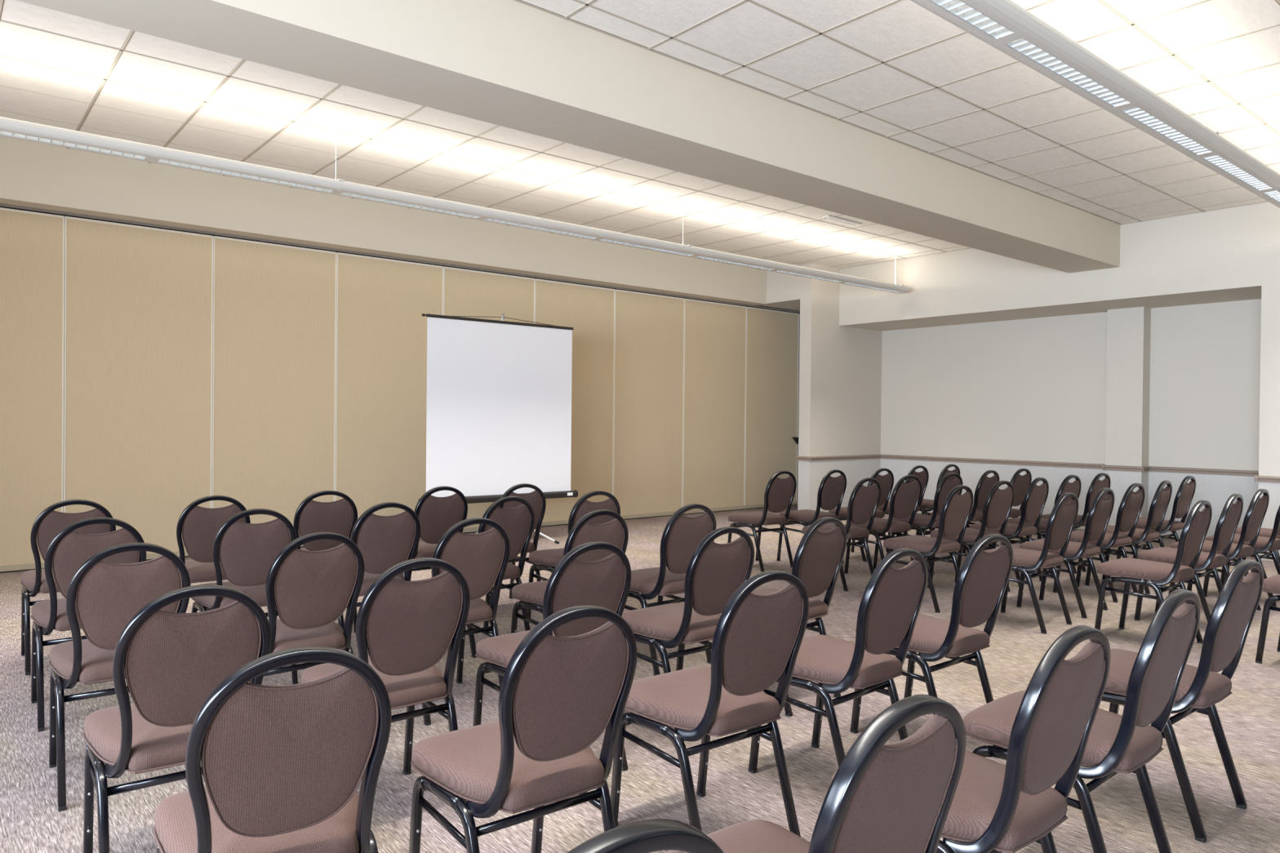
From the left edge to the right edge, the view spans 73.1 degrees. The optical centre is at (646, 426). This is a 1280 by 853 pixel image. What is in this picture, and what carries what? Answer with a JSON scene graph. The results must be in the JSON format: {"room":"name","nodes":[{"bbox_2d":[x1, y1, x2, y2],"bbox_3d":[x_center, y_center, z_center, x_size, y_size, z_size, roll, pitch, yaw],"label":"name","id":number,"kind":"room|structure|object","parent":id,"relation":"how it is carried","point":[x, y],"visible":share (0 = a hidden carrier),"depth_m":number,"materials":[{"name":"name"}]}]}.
{"room":"conference room","nodes":[
{"label":"conference room","id":0,"kind":"room"},
{"bbox_2d":[0,136,767,305],"bbox_3d":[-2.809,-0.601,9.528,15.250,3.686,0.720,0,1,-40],"label":"ceiling beam","id":1,"kind":"structure","parent":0,"point":[33,175],"depth_m":8.70,"materials":[{"name":"beige paint"}]},
{"bbox_2d":[17,0,1120,273],"bbox_3d":[-0.150,-2.099,5.463,13.785,0.576,0.556,0,1,-40],"label":"beam","id":2,"kind":"structure","parent":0,"point":[510,64],"depth_m":5.16,"materials":[{"name":"beige paint"}]},
{"bbox_2d":[0,0,1279,271],"bbox_3d":[1.211,-2.317,4.865,15.100,0.104,12.750,0,1,-40],"label":"ceiling","id":3,"kind":"structure","parent":0,"point":[898,71],"depth_m":6.23,"materials":[{"name":"tile"}]},
{"bbox_2d":[0,116,910,293],"bbox_3d":[-0.924,-2.065,7.967,11.444,0.496,0.244,0,1,-40],"label":"pendant light","id":4,"kind":"object","parent":3,"relation":"hanging from","point":[9,127],"visible":1,"depth_m":6.81,"materials":[{"name":"white metal"}]},
{"bbox_2d":[822,214,862,226],"bbox_3d":[2.173,-2.288,9.598,0.600,0.014,0.090,0,1,-40],"label":"ceiling vent","id":5,"kind":"object","parent":3,"relation":"in","point":[829,217],"visible":1,"depth_m":9.58,"materials":[{"name":"white metal"}]},
{"bbox_2d":[910,0,1279,208],"bbox_3d":[2.133,-2.007,4.326,11.444,0.496,0.244,0,1,-40],"label":"pendant light","id":6,"kind":"object","parent":3,"relation":"hanging from","point":[1005,25],"visible":1,"depth_m":4.44,"materials":[{"name":"white metal"}]},
{"bbox_2d":[0,505,1279,852],"bbox_3d":[1.175,1.367,4.893,15.100,0.100,12.750,0,1,-40],"label":"floor","id":7,"kind":"structure","parent":0,"point":[651,787],"depth_m":3.56,"materials":[{"name":"carpet"}]},
{"bbox_2d":[0,207,66,573],"bbox_3d":[-5.575,-0.311,7.178,1.229,3.088,0.110,0,1,-40],"label":"partition panel","id":8,"kind":"object","parent":7,"relation":"on","point":[32,243],"visible":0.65,"depth_m":7.38,"materials":[{"name":"fabric"}]},
{"bbox_2d":[20,499,115,675],"bbox_3d":[-3.149,0.826,4.716,0.427,0.898,0.562,0,1,-38],"label":"banquet chair","id":9,"kind":"object","parent":7,"relation":"on","point":[49,522],"visible":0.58,"depth_m":4.49,"materials":[{"name":"black metal"}]},
{"bbox_2d":[31,517,146,732],"bbox_3d":[-2.535,0.838,3.933,0.427,0.898,0.562,0,1,-38],"label":"banquet chair","id":10,"kind":"object","parent":7,"relation":"on","point":[68,549],"visible":0.57,"depth_m":3.71,"materials":[{"name":"brown fabric"}]},
{"bbox_2d":[48,542,191,811],"bbox_3d":[-1.949,0.850,3.203,0.427,0.898,0.562,0,1,-38],"label":"banquet chair","id":11,"kind":"object","parent":7,"relation":"on","point":[105,596],"visible":0.62,"depth_m":3.00,"materials":[{"name":"brown fabric"}]},
{"bbox_2d":[62,216,215,560],"bbox_3d":[-4.652,-0.308,7.953,1.199,3.088,0.110,0,1,-40],"label":"partition panel","id":12,"kind":"object","parent":7,"relation":"on","point":[138,328],"visible":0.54,"depth_m":7.91,"materials":[{"name":"fabric"}]},
{"bbox_2d":[83,584,271,852],"bbox_3d":[-1.337,0.861,2.464,0.427,0.898,0.562,0,1,-38],"label":"banquet chair","id":13,"kind":"object","parent":7,"relation":"on","point":[172,662],"visible":0.7,"depth_m":2.28,"materials":[{"name":"brown fabric"}]},
{"bbox_2d":[176,495,250,582],"bbox_3d":[-2.562,0.830,5.024,0.427,0.898,0.562,0,1,-36],"label":"banquet chair","id":14,"kind":"object","parent":7,"relation":"on","point":[199,526],"visible":0.37,"depth_m":4.81,"materials":[{"name":"brown fabric"}]},
{"bbox_2d":[191,508,297,684],"bbox_3d":[-2.027,0.840,4.356,0.427,0.898,0.562,0,1,-36],"label":"banquet chair","id":15,"kind":"object","parent":7,"relation":"on","point":[246,552],"visible":0.56,"depth_m":4.16,"materials":[{"name":"brown fabric"}]},
{"bbox_2d":[153,646,391,852],"bbox_3d":[-0.815,0.871,1.879,0.427,0.898,0.562,0,1,-33],"label":"banquet chair","id":16,"kind":"object","parent":7,"relation":"on","point":[283,767],"visible":1,"depth_m":1.69,"materials":[{"name":"brown fabric"}]},
{"bbox_2d":[211,235,338,547],"bbox_3d":[-3.741,-0.305,8.718,1.199,3.088,0.110,0,1,-40],"label":"partition panel","id":17,"kind":"object","parent":7,"relation":"on","point":[274,344],"visible":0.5,"depth_m":8.66,"materials":[{"name":"fabric"}]},
{"bbox_2d":[263,532,364,676],"bbox_3d":[-1.433,0.853,3.513,0.427,0.898,0.562,0,1,-42],"label":"banquet chair","id":18,"kind":"object","parent":7,"relation":"on","point":[309,591],"visible":0.7,"depth_m":3.35,"materials":[{"name":"brown fabric"}]},
{"bbox_2d":[293,490,357,633],"bbox_3d":[-2.081,0.832,5.425,0.427,0.898,0.562,0,1,-35],"label":"banquet chair","id":19,"kind":"object","parent":7,"relation":"on","point":[340,517],"visible":0.49,"depth_m":5.22,"materials":[{"name":"brown fabric"}]},
{"bbox_2d":[337,502,420,631],"bbox_3d":[-1.520,0.843,4.720,0.427,0.898,0.562,0,1,-40],"label":"banquet chair","id":20,"kind":"object","parent":7,"relation":"on","point":[384,542],"visible":0.46,"depth_m":4.54,"materials":[{"name":"brown fabric"}]},
{"bbox_2d":[301,557,470,803],"bbox_3d":[-0.887,0.862,2.934,0.427,0.898,0.562,0,1,-40],"label":"banquet chair","id":21,"kind":"object","parent":7,"relation":"on","point":[406,628],"visible":0.75,"depth_m":2.78,"materials":[{"name":"brown fabric"}]},
{"bbox_2d":[334,252,444,537],"bbox_3d":[-2.818,-0.302,9.493,1.229,3.088,0.110,0,1,-40],"label":"partition panel","id":22,"kind":"object","parent":7,"relation":"on","point":[381,385],"visible":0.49,"depth_m":9.40,"materials":[{"name":"fabric"}]},
{"bbox_2d":[400,486,467,577],"bbox_3d":[-1.493,0.834,5.825,0.427,0.898,0.562,0,1,-39],"label":"banquet chair","id":23,"kind":"object","parent":7,"relation":"on","point":[436,515],"visible":0.41,"depth_m":5.64,"materials":[{"name":"brown fabric"}]},
{"bbox_2d":[422,517,509,725],"bbox_3d":[-0.933,0.853,4.052,0.427,0.898,0.562,0,1,-40],"label":"banquet chair","id":24,"kind":"object","parent":7,"relation":"on","point":[482,558],"visible":0.57,"depth_m":3.91,"materials":[{"name":"brown fabric"}]},
{"bbox_2d":[443,266,536,533],"bbox_3d":[-1.881,-0.298,10.280,1.236,3.088,0.110,0,1,-40],"label":"partition panel","id":25,"kind":"object","parent":7,"relation":"on","point":[481,295],"visible":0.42,"depth_m":10.19,"materials":[{"name":"fabric"}]},
{"bbox_2d":[417,313,577,543],"bbox_3d":[-1.640,0.030,9.304,1.890,2.468,0.968,0,1,-40],"label":"projection screen","id":26,"kind":"object","parent":7,"relation":"on","point":[499,412],"visible":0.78,"depth_m":9.12,"materials":[{"name":"white fabric"}]},
{"bbox_2d":[466,496,534,657],"bbox_3d":[-0.968,0.845,5.124,0.562,0.898,0.427,1,1,45],"label":"banquet chair","id":27,"kind":"object","parent":7,"relation":"on","point":[517,522],"visible":0.51,"depth_m":5.01,"materials":[{"name":"brown fabric"}]},
{"bbox_2d":[489,483,546,606],"bbox_3d":[-1.007,0.837,6.126,0.427,0.898,0.562,0,1,-38],"label":"banquet chair","id":28,"kind":"object","parent":7,"relation":"on","point":[536,499],"visible":0.41,"depth_m":6.00,"materials":[{"name":"brown fabric"}]},
{"bbox_2d":[408,604,636,852],"bbox_3d":[-0.324,0.873,2.260,0.427,0.898,0.562,0,1,-38],"label":"banquet chair","id":29,"kind":"object","parent":7,"relation":"on","point":[557,696],"visible":1,"depth_m":2.11,"materials":[{"name":"brown fabric"}]},
{"bbox_2d":[472,541,631,771],"bbox_3d":[-0.362,0.865,3.335,0.427,0.898,0.562,0,1,-40],"label":"banquet chair","id":30,"kind":"object","parent":7,"relation":"on","point":[606,583],"visible":0.43,"depth_m":3.18,"materials":[{"name":"brown fabric"}]},
{"bbox_2d":[511,509,628,633],"bbox_3d":[-0.397,0.856,4.455,0.427,0.898,0.562,0,1,-40],"label":"banquet chair","id":31,"kind":"object","parent":7,"relation":"on","point":[615,532],"visible":0.39,"depth_m":4.31,"materials":[{"name":"brown fabric"}]},
{"bbox_2d":[526,490,620,617],"bbox_3d":[-0.468,0.846,5.593,0.427,0.898,0.562,0,1,-37],"label":"banquet chair","id":32,"kind":"object","parent":7,"relation":"on","point":[548,559],"visible":0.32,"depth_m":5.44,"materials":[{"name":"brown fabric"}]},
{"bbox_2d":[534,278,616,527],"bbox_3d":[-0.934,-0.295,11.075,1.256,3.088,0.110,0,1,-40],"label":"partition panel","id":33,"kind":"object","parent":7,"relation":"on","point":[589,310],"visible":0.5,"depth_m":11.16,"materials":[{"name":"fabric"}]},
{"bbox_2d":[567,818,724,852],"bbox_3d":[-0.192,0.883,1.145,0.427,0.898,0.562,0,1,-38],"label":"banquet chair","id":34,"kind":"object","parent":7,"relation":"on","point":[647,836],"visible":1,"depth_m":0.95,"materials":[{"name":"black metal"}]},
{"bbox_2d":[613,288,685,519],"bbox_3d":[0.022,-0.292,11.879,1.260,3.088,0.110,0,1,-40],"label":"partition panel","id":35,"kind":"object","parent":7,"relation":"on","point":[649,366],"visible":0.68,"depth_m":11.83,"materials":[{"name":"fabric"}]},
{"bbox_2d":[624,503,716,675],"bbox_3d":[0.078,0.858,4.807,0.427,0.898,0.562,0,1,-40],"label":"banquet chair","id":36,"kind":"object","parent":7,"relation":"on","point":[682,535],"visible":0.72,"depth_m":4.62,"materials":[{"name":"brown fabric"}]},
{"bbox_2d":[622,526,754,741],"bbox_3d":[0.163,0.866,3.822,0.427,0.898,0.562,0,1,-40],"label":"banquet chair","id":37,"kind":"object","parent":7,"relation":"on","point":[715,571],"visible":0.7,"depth_m":3.66,"materials":[{"name":"brown fabric"}]},
{"bbox_2d":[610,570,808,836],"bbox_3d":[0.203,0.874,2.768,0.427,0.898,0.562,0,1,-38],"label":"banquet chair","id":38,"kind":"object","parent":7,"relation":"on","point":[757,639],"visible":0.95,"depth_m":2.62,"materials":[{"name":"brown fabric"}]},
{"bbox_2d":[682,298,747,515],"bbox_3d":[0.988,-0.288,12.690,1.280,3.088,0.110,0,1,-40],"label":"partition panel","id":39,"kind":"object","parent":7,"relation":"on","point":[714,404],"visible":0.79,"depth_m":12.65,"materials":[{"name":"fabric"}]},
{"bbox_2d":[727,471,796,572],"bbox_3d":[1.066,0.843,7.974,0.427,0.898,0.562,0,1,-38],"label":"banquet chair","id":40,"kind":"object","parent":7,"relation":"on","point":[780,493],"visible":0.96,"depth_m":7.82,"materials":[{"name":"brown fabric"}]},
{"bbox_2d":[744,306,799,509],"bbox_3d":[1.948,-0.285,13.476,1.220,3.088,0.140,0,1,-40],"label":"partition panel","id":41,"kind":"object","parent":7,"relation":"on","point":[771,406],"visible":0.8,"depth_m":13.41,"materials":[{"name":"fabric"}]},
{"bbox_2d":[751,516,847,716],"bbox_3d":[0.654,0.868,4.212,0.427,0.898,0.562,0,1,-44],"label":"banquet chair","id":42,"kind":"object","parent":7,"relation":"on","point":[819,557],"visible":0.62,"depth_m":4.06,"materials":[{"name":"brown fabric"}]},
{"bbox_2d":[776,469,846,563],"bbox_3d":[1.581,0.847,8.225,0.427,0.898,0.562,0,1,-40],"label":"banquet chair","id":43,"kind":"object","parent":7,"relation":"on","point":[831,491],"visible":0.82,"depth_m":8.07,"materials":[{"name":"brown fabric"}]},
{"bbox_2d":[664,694,965,852],"bbox_3d":[0.255,0.884,1.595,0.427,0.898,0.562,0,1,-40],"label":"banquet chair","id":44,"kind":"object","parent":7,"relation":"on","point":[898,797],"visible":1,"depth_m":1.40,"materials":[{"name":"brown fabric"}]},
{"bbox_2d":[748,548,928,773],"bbox_3d":[0.724,0.876,3.239,0.427,0.898,0.562,0,1,-42],"label":"banquet chair","id":45,"kind":"object","parent":7,"relation":"on","point":[891,601],"visible":0.94,"depth_m":3.08,"materials":[{"name":"brown fabric"}]},
{"bbox_2d":[797,262,882,512],"bbox_3d":[3.000,-0.569,12.953,1.948,3.686,0.207,0,1,-40],"label":"wall pier","id":46,"kind":"object","parent":7,"relation":"on","point":[840,366],"visible":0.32,"depth_m":12.58,"materials":[{"name":"paint"}]},
{"bbox_2d":[796,313,799,505],"bbox_3d":[2.431,-0.274,13.915,0.100,3.070,0.210,0,1,-40],"label":"trim","id":47,"kind":"structure","parent":46,"relation":"attached to","point":[799,313],"depth_m":13.84,"materials":[{"name":"silver metal"}]},
{"bbox_2d":[795,454,880,461],"bbox_3d":[2.880,0.461,12.875,1.730,0.066,0.277,0,1,-40],"label":"trim","id":48,"kind":"structure","parent":46,"relation":"attached to","point":[860,456],"depth_m":12.63,"materials":[{"name":"beige paint"}]},
{"bbox_2d":[802,477,880,591],"bbox_3d":[1.603,0.855,7.120,0.427,0.898,0.562,0,1,-40],"label":"banquet chair","id":49,"kind":"object","parent":7,"relation":"on","point":[863,504],"visible":0.79,"depth_m":6.96,"materials":[{"name":"brown fabric"}]},
{"bbox_2d":[828,467,893,561],"bbox_3d":[2.129,0.849,8.582,0.427,0.898,0.562,0,1,-38],"label":"banquet chair","id":50,"kind":"object","parent":7,"relation":"on","point":[886,482],"visible":0.47,"depth_m":8.46,"materials":[{"name":"brown fabric"}]},
{"bbox_2d":[844,475,921,573],"bbox_3d":[2.074,0.857,7.548,0.427,0.898,0.562,0,1,-36],"label":"banquet chair","id":51,"kind":"object","parent":7,"relation":"on","point":[905,497],"visible":0.91,"depth_m":7.38,"materials":[{"name":"brown fabric"}]},
{"bbox_2d":[865,465,928,543],"bbox_3d":[2.667,0.850,9.181,0.427,0.898,0.562,0,1,-38],"label":"banquet chair","id":52,"kind":"object","parent":7,"relation":"on","point":[923,476],"visible":0.35,"depth_m":9.05,"materials":[{"name":"brown fabric"}]},
{"bbox_2d":[888,472,963,574],"bbox_3d":[2.560,0.859,7.913,0.427,0.898,0.562,0,1,-38],"label":"banquet chair","id":53,"kind":"object","parent":7,"relation":"on","point":[922,522],"visible":0.6,"depth_m":7.71,"materials":[{"name":"brown fabric"}]},
{"bbox_2d":[883,484,973,613],"bbox_3d":[2.077,0.866,6.381,0.427,0.898,0.562,0,1,-41],"label":"banquet chair","id":54,"kind":"object","parent":7,"relation":"on","point":[956,510],"visible":0.87,"depth_m":6.22,"materials":[{"name":"brown fabric"}]},
{"bbox_2d":[898,464,959,533],"bbox_3d":[3.127,0.852,9.534,0.427,0.898,0.562,0,1,-38],"label":"banquet chair","id":55,"kind":"object","parent":7,"relation":"on","point":[927,505],"visible":0.38,"depth_m":9.35,"materials":[{"name":"brown fabric"}]},
{"bbox_2d":[849,533,1013,733],"bbox_3d":[1.213,0.878,3.660,0.427,0.898,0.562,0,1,-40],"label":"banquet chair","id":56,"kind":"object","parent":7,"relation":"on","point":[983,578],"visible":0.85,"depth_m":3.50,"materials":[{"name":"brown fabric"}]},
{"bbox_2d":[930,470,999,555],"bbox_3d":[3.099,0.860,8.418,0.427,0.898,0.562,0,1,-40],"label":"banquet chair","id":57,"kind":"object","parent":7,"relation":"on","point":[985,484],"visible":0.45,"depth_m":8.20,"materials":[{"name":"brown fabric"}]},
{"bbox_2d":[927,480,1014,591],"bbox_3d":[2.610,0.867,6.928,0.427,0.898,0.562,0,1,-38],"label":"banquet chair","id":58,"kind":"object","parent":7,"relation":"on","point":[997,506],"visible":0.74,"depth_m":6.76,"materials":[{"name":"brown fabric"}]},
{"bbox_2d":[831,625,1111,852],"bbox_3d":[0.774,0.885,2.095,0.427,0.898,0.562,0,1,-40],"label":"banquet chair","id":59,"kind":"object","parent":7,"relation":"on","point":[996,807],"visible":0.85,"depth_m":1.92,"materials":[{"name":"brown fabric"}]},
{"bbox_2d":[962,468,1031,553],"bbox_3d":[3.573,0.862,8.788,0.427,0.898,0.562,0,1,-38],"label":"banquet chair","id":60,"kind":"object","parent":7,"relation":"on","point":[1020,483],"visible":0.48,"depth_m":8.62,"materials":[{"name":"brown fabric"}]},
{"bbox_2d":[968,477,1048,586],"bbox_3d":[3.089,0.868,7.372,0.427,0.898,0.562,0,1,-41],"label":"banquet chair","id":61,"kind":"object","parent":7,"relation":"on","point":[1034,500],"visible":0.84,"depth_m":7.20,"materials":[{"name":"brown fabric"}]},
{"bbox_2d":[984,492,1078,634],"bbox_3d":[2.557,0.875,5.802,0.427,0.898,0.562,0,1,-42],"label":"banquet chair","id":62,"kind":"object","parent":7,"relation":"on","point":[1063,517],"visible":0.88,"depth_m":5.64,"materials":[{"name":"brown fabric"}]},
{"bbox_2d":[1007,475,1081,578],"bbox_3d":[3.569,0.870,7.789,0.427,0.898,0.562,0,1,-38],"label":"banquet chair","id":63,"kind":"object","parent":7,"relation":"on","point":[1074,487],"visible":0.37,"depth_m":7.62,"materials":[{"name":"brown fabric"}]},
{"bbox_2d":[1016,487,1114,618],"bbox_3d":[3.039,0.876,6.255,0.427,0.898,0.562,0,1,-43],"label":"banquet chair","id":64,"kind":"object","parent":7,"relation":"on","point":[1100,511],"visible":0.84,"depth_m":6.10,"materials":[{"name":"brown fabric"}]},
{"bbox_2d":[1036,472,1111,572],"bbox_3d":[4.014,0.871,8.131,0.427,0.898,0.562,0,1,-38],"label":"banquet chair","id":65,"kind":"object","parent":7,"relation":"on","point":[1096,485],"visible":0.44,"depth_m":7.90,"materials":[{"name":"brown fabric"}]},
{"bbox_2d":[962,588,1200,852],"bbox_3d":[1.261,0.887,2.528,0.427,0.898,0.562,0,1,-42],"label":"banquet chair","id":66,"kind":"object","parent":7,"relation":"on","point":[1117,744],"visible":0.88,"depth_m":2.36,"materials":[{"name":"brown fabric"}]},
{"bbox_2d":[1053,483,1145,602],"bbox_3d":[3.567,0.877,6.798,0.427,0.898,0.562,0,1,-40],"label":"banquet chair","id":67,"kind":"object","parent":7,"relation":"on","point":[1131,504],"visible":0.74,"depth_m":6.63,"materials":[{"name":"brown fabric"}]},
{"bbox_2d":[1084,480,1172,594],"bbox_3d":[3.986,0.879,7.133,0.427,0.898,0.562,0,1,-43],"label":"banquet chair","id":68,"kind":"object","parent":7,"relation":"on","point":[1162,498],"visible":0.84,"depth_m":6.96,"materials":[{"name":"brown fabric"}]},
{"bbox_2d":[1094,499,1212,644],"bbox_3d":[3.138,0.884,5.346,0.427,0.898,0.562,0,1,-40],"label":"banquet chair","id":69,"kind":"object","parent":7,"relation":"on","point":[1197,525],"visible":0.98,"depth_m":5.23,"materials":[{"name":"brown fabric"}]},
{"bbox_2d":[1116,475,1195,559],"bbox_3d":[4.615,0.880,7.824,0.427,0.898,0.562,0,1,-41],"label":"banquet chair","id":70,"kind":"object","parent":7,"relation":"on","point":[1184,497],"visible":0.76,"depth_m":7.65,"materials":[{"name":"brown fabric"}]},
{"bbox_2d":[1055,559,1263,843],"bbox_3d":[1.818,0.888,3.064,0.427,0.898,0.562,0,1,-39],"label":"banquet chair","id":71,"kind":"object","parent":7,"relation":"on","point":[1230,620],"visible":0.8,"depth_m":2.88,"materials":[{"name":"brown fabric"}]},
{"bbox_2d":[1134,493,1243,622],"bbox_3d":[3.681,0.885,5.857,0.427,0.898,0.562,0,1,-41],"label":"banquet chair","id":72,"kind":"object","parent":7,"relation":"on","point":[1228,520],"visible":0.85,"depth_m":5.70,"materials":[{"name":"brown fabric"}]},
{"bbox_2d":[1168,488,1269,610],"bbox_3d":[4.182,0.887,6.316,0.427,0.898,0.562,0,1,-40],"label":"banquet chair","id":73,"kind":"object","parent":7,"relation":"on","point":[1254,517],"visible":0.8,"depth_m":6.13,"materials":[{"name":"brown fabric"}]},
{"bbox_2d":[1202,505,1279,607],"bbox_3d":[4.688,0.889,6.697,0.427,0.898,0.562,0,1,-40],"label":"banquet chair","id":74,"kind":"object","parent":7,"relation":"on","point":[1263,544],"visible":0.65,"depth_m":6.53,"materials":[{"name":"brown fabric"}]},
{"bbox_2d":[1224,526,1279,582],"bbox_3d":[5.157,0.890,7.155,0.427,0.898,0.562,0,1,-39],"label":"banquet chair","id":75,"kind":"object","parent":7,"relation":"on","point":[1265,532],"visible":0.12,"depth_m":7.05,"materials":[{"name":"brown fabric"}]},
{"bbox_2d":[1255,574,1279,663],"bbox_3d":[3.781,0.894,4.812,0.427,0.898,0.562,0,1,-39],"label":"banquet chair","id":76,"kind":"object","parent":7,"relation":"on","point":[1271,584],"visible":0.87,"depth_m":4.86,"materials":[{"name":"brown fabric"}]},
{"bbox_2d":[755,265,800,311],"bbox_3d":[2.550,-2.128,13.502,1.940,0.586,1.250,0,1,-40],"label":"wall","id":77,"kind":"structure","parent":0,"point":[783,290],"depth_m":12.72,"materials":[{"name":"paint"}]},
{"bbox_2d":[0,203,799,313],"bbox_3d":[-2.725,-1.827,9.550,15.100,0.040,0.225,0,1,-40],"label":"trim","id":78,"kind":"structure","parent":77,"relation":"attached to","point":[4,206],"depth_m":9.03,"materials":[{"name":"silver metal"}]},
{"bbox_2d":[839,201,1279,561],"bbox_3d":[6.940,-0.498,8.754,1.315,3.686,11.293,0,1,-40],"label":"wall","id":79,"kind":"structure","parent":0,"point":[1231,254],"depth_m":9.67,"materials":[{"name":"paint"}]},
{"bbox_2d":[880,454,1258,476],"bbox_3d":[5.194,0.496,11.277,0.242,0.066,5.208,0,1,-40],"label":"trim","id":80,"kind":"structure","parent":79,"relation":"attached to","point":[1062,464],"depth_m":10.98,"materials":[{"name":"beige paint"}]},
{"bbox_2d":[880,298,1261,538],"bbox_3d":[5.426,-0.066,11.462,0.348,2.751,5.208,0,1,-40],"label":"wall niche","id":81,"kind":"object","parent":79,"relation":"in","point":[1028,389],"visible":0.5,"depth_m":11.17,"materials":[{"name":"paint"}]},
{"bbox_2d":[1253,475,1279,483],"bbox_3d":[8.488,0.564,6.690,1.097,0.066,6.115,0,1,-40],"label":"trim","id":82,"kind":"structure","parent":79,"relation":"attached to","point":[1273,479],"depth_m":8.61,"materials":[{"name":"beige paint"}]},
{"bbox_2d":[1105,306,1151,525],"bbox_3d":[5.852,-0.055,10.519,0.212,2.751,0.415,0,1,-40],"label":"column","id":83,"kind":"structure","parent":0,"point":[1128,329],"depth_m":10.42,"materials":[{"name":"paint"}]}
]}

